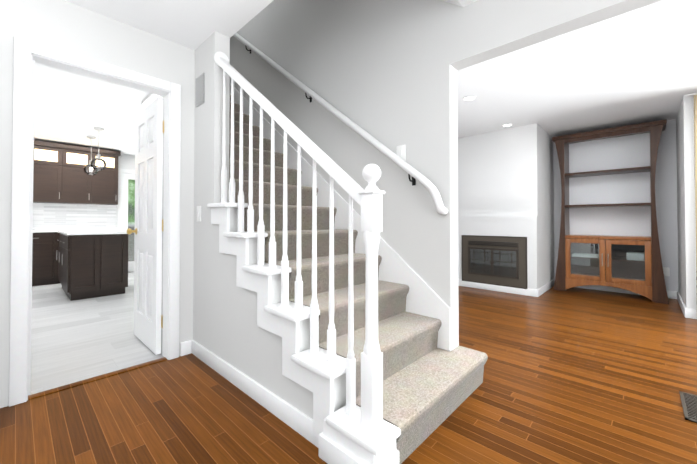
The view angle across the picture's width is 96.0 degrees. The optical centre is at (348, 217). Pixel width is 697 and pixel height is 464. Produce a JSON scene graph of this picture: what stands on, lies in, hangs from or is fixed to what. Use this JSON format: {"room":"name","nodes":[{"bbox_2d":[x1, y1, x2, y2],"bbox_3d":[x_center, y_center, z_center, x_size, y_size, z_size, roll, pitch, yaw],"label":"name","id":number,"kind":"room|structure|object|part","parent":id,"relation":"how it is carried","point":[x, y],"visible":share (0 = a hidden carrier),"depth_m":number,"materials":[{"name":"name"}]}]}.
{"room":"entrance hall","nodes":[
{"label":"entrance hall","id":0,"kind":"room"},
{"bbox_2d":[30,272,163,394],"bbox_3d":[-3.907,1.147,3.598,5.300,0.100,6.120,-1,-1,43],"label":"floor","id":1,"kind":"structure","parent":0,"point":[73,341],"depth_m":2.81,"materials":[{"name":"grey wood"}]},
{"bbox_2d":[32,232,55,285],"bbox_3d":[-5.287,0.684,5.260,0.615,0.870,0.457,-1,-1,43],"label":"base cabinet","id":2,"kind":"object","parent":1,"relation":"on","point":[45,262],"depth_m":5.14,"materials":[{"name":"brown wood"}]},
{"bbox_2d":[33,228,121,231],"bbox_3d":[-5.745,0.223,4.772,0.627,0.040,3.690,-1,-1,43],"label":"countertop","id":3,"kind":"structure","parent":2,"relation":"on","point":[34,230],"depth_m":5.48,"materials":[{"name":"white stone"}]},
{"bbox_2d":[56,232,60,283],"bbox_3d":[-4.974,0.688,5.593,0.615,0.870,0.458,-1,-1,43],"label":"base cabinet","id":4,"kind":"object","parent":1,"relation":"on","point":[57,234],"depth_m":5.25,"materials":[{"name":"brown wood"}]},
{"bbox_2d":[56,234,127,300],"bbox_3d":[-3.892,0.677,4.737,1.268,0.870,0.690,-1,-1,43],"label":"kitchen island","id":5,"kind":"object","parent":1,"relation":"on","point":[93,263],"depth_m":4.31,"materials":[{"name":"brown wood"}]},
{"bbox_2d":[58,230,126,233],"bbox_3d":[-3.882,0.223,4.768,1.310,0.040,0.700,-1,-1,43],"label":"island countertop","id":6,"kind":"structure","parent":5,"relation":"on","point":[59,231],"depth_m":4.38,"materials":[{"name":"white stone"}]},
{"bbox_2d":[0,0,194,407],"bbox_3d":[-2.215,-0.150,1.591,0.120,2.440,2.695,-1,-1,43],"label":"wall","id":7,"kind":"structure","parent":0,"point":[64,25],"depth_m":2.06,"materials":[{"name":"beige paint"}]},
{"bbox_2d":[9,36,180,406],"bbox_3d":[-1.671,0.019,2.165,0.160,2.117,0.894,-1,-1,43],"label":"door frame","id":8,"kind":"structure","parent":7,"relation":"attached to","point":[28,54],"depth_m":1.90,"materials":[{"name":"white wood"}]},
{"bbox_2d":[28,357,166,399],"bbox_3d":[-1.646,1.074,2.127,0.060,0.007,0.740,-1,-1,43],"label":"trim","id":9,"kind":"structure","parent":7,"relation":"attached to","point":[64,387],"depth_m":2.07,"materials":[{"name":"brown wood"}]},
{"bbox_2d":[127,97,163,354],"bbox_3d":[-1.725,0.064,2.691,0.684,2.018,0.185,-1,-1,43],"label":"kitchen door","id":10,"kind":"structure","parent":7,"relation":"in","point":[148,230],"depth_m":2.61,"materials":[{"name":"white wood"}]},
{"bbox_2d":[116,154,134,228],"bbox_3d":[-5.775,-0.101,5.293,0.120,2.440,6.240,-1,-1,43],"label":"wall","id":11,"kind":"structure","parent":0,"point":[126,161],"depth_m":6.48,"materials":[{"name":"white paint"}]},
{"bbox_2d":[33,139,36,202],"bbox_3d":[-5.562,-0.782,5.178,0.355,1.040,0.517,-1,-1,43],"label":"upper cabinet","id":12,"kind":"object","parent":11,"relation":"attached to","point":[35,141],"depth_m":5.26,"materials":[{"name":"brown wood"}]},
{"bbox_2d":[37,140,68,202],"bbox_3d":[-5.286,-0.778,5.471,0.355,1.040,0.517,-1,-1,43],"label":"upper cabinet","id":13,"kind":"object","parent":11,"relation":"attached to","point":[60,175],"depth_m":5.41,"materials":[{"name":"brown wood"}]},
{"bbox_2d":[33,203,116,228],"bbox_3d":[-5.965,-0.029,4.997,0.008,0.470,3.710,-1,-1,43],"label":"tile backsplash","id":14,"kind":"structure","parent":11,"relation":"attached to","point":[65,216],"depth_m":5.87,"materials":[{"name":"white tile"}]},
{"bbox_2d":[69,144,96,203],"bbox_3d":[-5.010,-0.774,5.763,0.355,1.040,0.517,-1,-1,43],"label":"upper cabinet","id":15,"kind":"object","parent":11,"relation":"attached to","point":[82,186],"depth_m":5.69,"materials":[{"name":"brown wood"}]},
{"bbox_2d":[93,148,120,204],"bbox_3d":[-4.752,-0.771,6.037,0.355,1.040,0.466,-1,-1,43],"label":"upper cabinet","id":16,"kind":"object","parent":11,"relation":"attached to","point":[107,179],"depth_m":5.98,"materials":[{"name":"brown wood"}]},
{"bbox_2d":[117,168,134,271],"bbox_3d":[-4.376,0.074,6.733,0.098,2.130,0.980,-1,-1,43],"label":"door frame","id":17,"kind":"structure","parent":11,"relation":"attached to","point":[124,175],"depth_m":6.48,"materials":[{"name":"white wood"}]},
{"bbox_2d":[142,31,345,418],"bbox_3d":[-1.611,-1.911,2.976,4.790,6.000,0.115,-1,-1,43],"label":"wall","id":18,"kind":"structure","parent":0,"point":[226,328],"depth_m":2.26,"materials":[{"name":"beige paint"}]},
{"bbox_2d":[197,206,200,220],"bbox_3d":[-1.170,-0.028,2.450,0.080,0.120,0.009,-1,-1,43],"label":"switch plate","id":19,"kind":"object","parent":18,"relation":"attached to","point":[198,207],"depth_m":2.44,"materials":[{"name":"white plastic"}]},
{"bbox_2d":[196,72,204,106],"bbox_3d":[-1.160,-0.993,2.452,0.150,0.230,0.010,-1,-1,43],"label":"air vent","id":20,"kind":"object","parent":18,"relation":"in","point":[200,89],"visible":0.98,"depth_m":2.44,"materials":[{"name":"grey metal"}]},
{"bbox_2d":[188,340,318,447],"bbox_3d":[-0.677,1.023,1.961,1.590,0.105,0.025,-1,-1,43],"label":"baseboard","id":21,"kind":"structure","parent":18,"relation":"attached to","point":[294,418],"depth_m":1.80,"materials":[{"name":"white wood"}]},
{"bbox_2d":[207,202,400,463],"bbox_3d":[-0.397,0.485,1.766,1.535,1.176,0.165,-1,-1,43],"label":"trim","id":22,"kind":"structure","parent":18,"relation":"attached to","point":[341,435],"depth_m":1.49,"materials":[{"name":"white wood"}]},
{"bbox_2d":[0,286,696,463],"bbox_3d":[0.021,1.124,1.875,10.620,0.100,11.000,-1,-1,43],"label":"floor","id":23,"kind":"structure","parent":0,"point":[574,375],"depth_m":1.78,"materials":[{"name":"brown wood"}]},
{"bbox_2d":[214,51,487,463],"bbox_3d":[-1.206,-0.280,3.253,4.726,2.744,1.124,-1,-1,43],"label":"staircase","id":24,"kind":"structure","parent":23,"relation":"on","point":[411,380],"depth_m":1.81,"materials":[{"name":"beige carpet"}]},
{"bbox_3d":[-0.408,-0.173,1.803,1.475,2.101,0.110,-1,-1,43],"label":"balustrade","id":25,"kind":"part","parent":24,"relation":"part of","materials":[{"name":"white wood"}]},
{"bbox_2d":[552,119,668,303],"bbox_3d":[3.745,-0.065,4.561,1.246,2.350,0.447,-1,-1,43],"label":"bookshelf","id":26,"kind":"object","parent":23,"relation":"on","point":[609,236],"visible":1,"depth_m":4.58,"materials":[{"name":"brown wood"}]},
{"bbox_2d":[679,391,696,422],"bbox_3d":[1.956,1.068,1.750,0.130,0.008,0.370,-1,-1,43],"label":"floor vent","id":27,"kind":"object","parent":23,"relation":"in","point":[689,402],"visible":1,"depth_m":1.77,"materials":[{"name":"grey metal"}]},
{"bbox_2d":[34,0,696,154],"bbox_3d":[-0.482,-1.484,2.383,12.000,0.250,11.000,-1,-1,43],"label":"ceiling","id":28,"kind":"structure","parent":0,"point":[638,66],"depth_m":3.07,"materials":[{"name":"paint"}]},
{"bbox_2d":[84,136,97,174],"bbox_3d":[-4.221,-1.005,5.146,0.190,0.634,0.190,-1,-1,43],"label":"pendant light","id":29,"kind":"object","parent":28,"relation":"hanging from","point":[89,164],"visible":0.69,"depth_m":5.15,"materials":[{"name":"silver metal"}]},
{"bbox_2d":[90,127,106,170],"bbox_3d":[-3.719,-1.011,4.672,0.190,0.634,0.190,-1,-1,43],"label":"pendant light","id":30,"kind":"object","parent":28,"relation":"hanging from","point":[98,157],"visible":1,"depth_m":4.67,"materials":[{"name":"silver metal"}]},
{"bbox_2d":[462,95,475,100],"bbox_3d":[1.359,-1.340,3.533,0.150,0.008,0.150,-1,-1,43],"label":"recessed light","id":31,"kind":"object","parent":28,"relation":"in","point":[469,98],"visible":1,"depth_m":3.53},
{"bbox_2d":[501,123,512,126],"bbox_3d":[2.285,-1.327,4.515,0.150,0.008,0.150,-1,-1,43],"label":"recessed light","id":32,"kind":"object","parent":28,"relation":"in","point":[507,125],"visible":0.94,"depth_m":4.52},
{"bbox_2d":[685,93,696,282],"bbox_3d":[4.623,-0.138,2.453,2.690,2.400,0.052,-1,-1,43],"label":"curtain","id":33,"kind":"object","parent":28,"relation":"hanging from","point":[695,120],"visible":1,"depth_m":3.34,"materials":[{"name":"fabric"}]},
{"bbox_2d":[230,0,662,350],"bbox_3d":[0.830,-1.924,2.046,9.620,6.000,0.120,-1,-1,43],"label":"wall","id":34,"kind":"structure","parent":0,"point":[383,72],"depth_m":2.36,"materials":[{"name":"beige paint"}]},
{"bbox_2d":[233,33,447,214],"bbox_3d":[-0.743,-1.548,3.378,3.788,3.103,0.091,-1,-1,43],"label":"handrail","id":35,"kind":"object","parent":34,"relation":"attached to","point":[427,184],"depth_m":2.50,"materials":[{"name":"white wood"}]},
{"bbox_2d":[230,83,450,350],"bbox_3d":[-0.670,-0.689,3.350,3.685,3.164,0.016,-1,-1,43],"label":"trim","id":36,"kind":"structure","parent":34,"relation":"attached to","point":[423,298],"depth_m":2.44,"materials":[{"name":"white wood"}]},
{"bbox_2d":[396,145,405,160],"bbox_3d":[0.393,-0.480,2.351,0.080,0.120,0.008,-1,-1,43],"label":"switch plate","id":37,"kind":"object","parent":34,"relation":"attached to","point":[400,151],"depth_m":2.34,"materials":[{"name":"white plastic"}]},
{"bbox_2d":[442,0,462,6],"bbox_3d":[-1.285,-3.308,3.371,4.750,3.924,0.880,-1,-1,43],"label":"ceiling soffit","id":38,"kind":"structure","parent":0,"point":[455,2],"depth_m":2.04,"materials":[{"name":"paint"}]},
{"bbox_2d":[458,123,553,288],"bbox_3d":[2.211,-0.097,5.565,2.230,2.440,1.150,-1,-1,43],"label":"wall","id":39,"kind":"structure","parent":0,"point":[505,182],"depth_m":4.75,"materials":[{"name":"white paint"}]},
{"bbox_2d":[462,235,527,288],"bbox_3d":[2.183,0.652,4.767,0.950,0.740,0.033,-1,-1,43],"label":"fireplace insert","id":40,"kind":"object","parent":39,"relation":"attached to","point":[498,260],"visible":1,"depth_m":4.73,"materials":[{"name":"brown metal"}]},
{"bbox_2d":[458,279,538,296],"bbox_3d":[1.818,1.065,5.122,2.245,0.105,0.019,-1,-1,43],"label":"baseboard","id":41,"kind":"structure","parent":39,"relation":"attached to","point":[528,292],"depth_m":4.67,"materials":[{"name":"white wood"}]},
{"bbox_2d":[539,279,554,295],"bbox_3d":[3.029,1.060,4.779,0.019,0.105,1.110,-1,-1,43],"label":"baseboard","id":42,"kind":"structure","parent":39,"relation":"attached to","point":[546,287],"depth_m":4.71,"materials":[{"name":"white wood"}]},
{"bbox_2d":[577,285,675,298],"bbox_3d":[3.926,1.059,4.709,1.420,0.105,0.019,-1,-1,43],"label":"baseboard","id":43,"kind":"structure","parent":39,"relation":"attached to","point":[671,294],"depth_m":4.68,"materials":[{"name":"wood"}]},
{"bbox_2d":[553,119,677,291],"bbox_3d":[1.973,-0.082,6.661,7.160,2.440,0.120,-1,-1,43],"label":"wall","id":44,"kind":"structure","parent":0,"point":[666,189],"depth_m":4.32,"materials":[{"name":"grey paint"}]},
{"bbox_2d":[663,267,669,275],"bbox_3d":[4.360,0.747,4.313,0.080,0.120,0.006,-1,-1,43],"label":"electrical outlet","id":45,"kind":"object","parent":44,"relation":"attached to","point":[666,270],"depth_m":4.31,"materials":[{"name":"white plastic"}]},
{"bbox_2d":[676,95,696,308],"bbox_3d":[4.116,-0.120,3.804,0.120,2.440,1.100,-1,-1,43],"label":"wall","id":46,"kind":"structure","parent":0,"point":[686,223],"depth_m":3.44,"materials":[{"name":"white paint"}]},
{"bbox_2d":[676,291,685,311],"bbox_3d":[4.070,1.048,3.839,0.019,0.105,1.050,-1,-1,43],"label":"baseboard","id":47,"kind":"structure","parent":46,"relation":"attached to","point":[678,297],"depth_m":3.87,"materials":[{"name":"white wood"}]},
{"bbox_2d":[683,306,696,318],"bbox_3d":[5.033,1.025,2.161,3.715,0.105,0.019,-1,-1,43],"label":"baseboard","id":48,"kind":"structure","parent":46,"relation":"attached to","point":[688,312],"depth_m":3.40,"materials":[{"name":"white wood"}]},
{"label":"outside","id":49,"kind":"structure","parent":0,"visible":0},
{"bbox_2d":[128,179,134,260],"bbox_3d":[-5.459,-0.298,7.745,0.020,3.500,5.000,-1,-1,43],"label":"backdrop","id":50,"kind":"structure","parent":49,"point":[132,220],"depth_m":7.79,"materials":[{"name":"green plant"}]}
]}

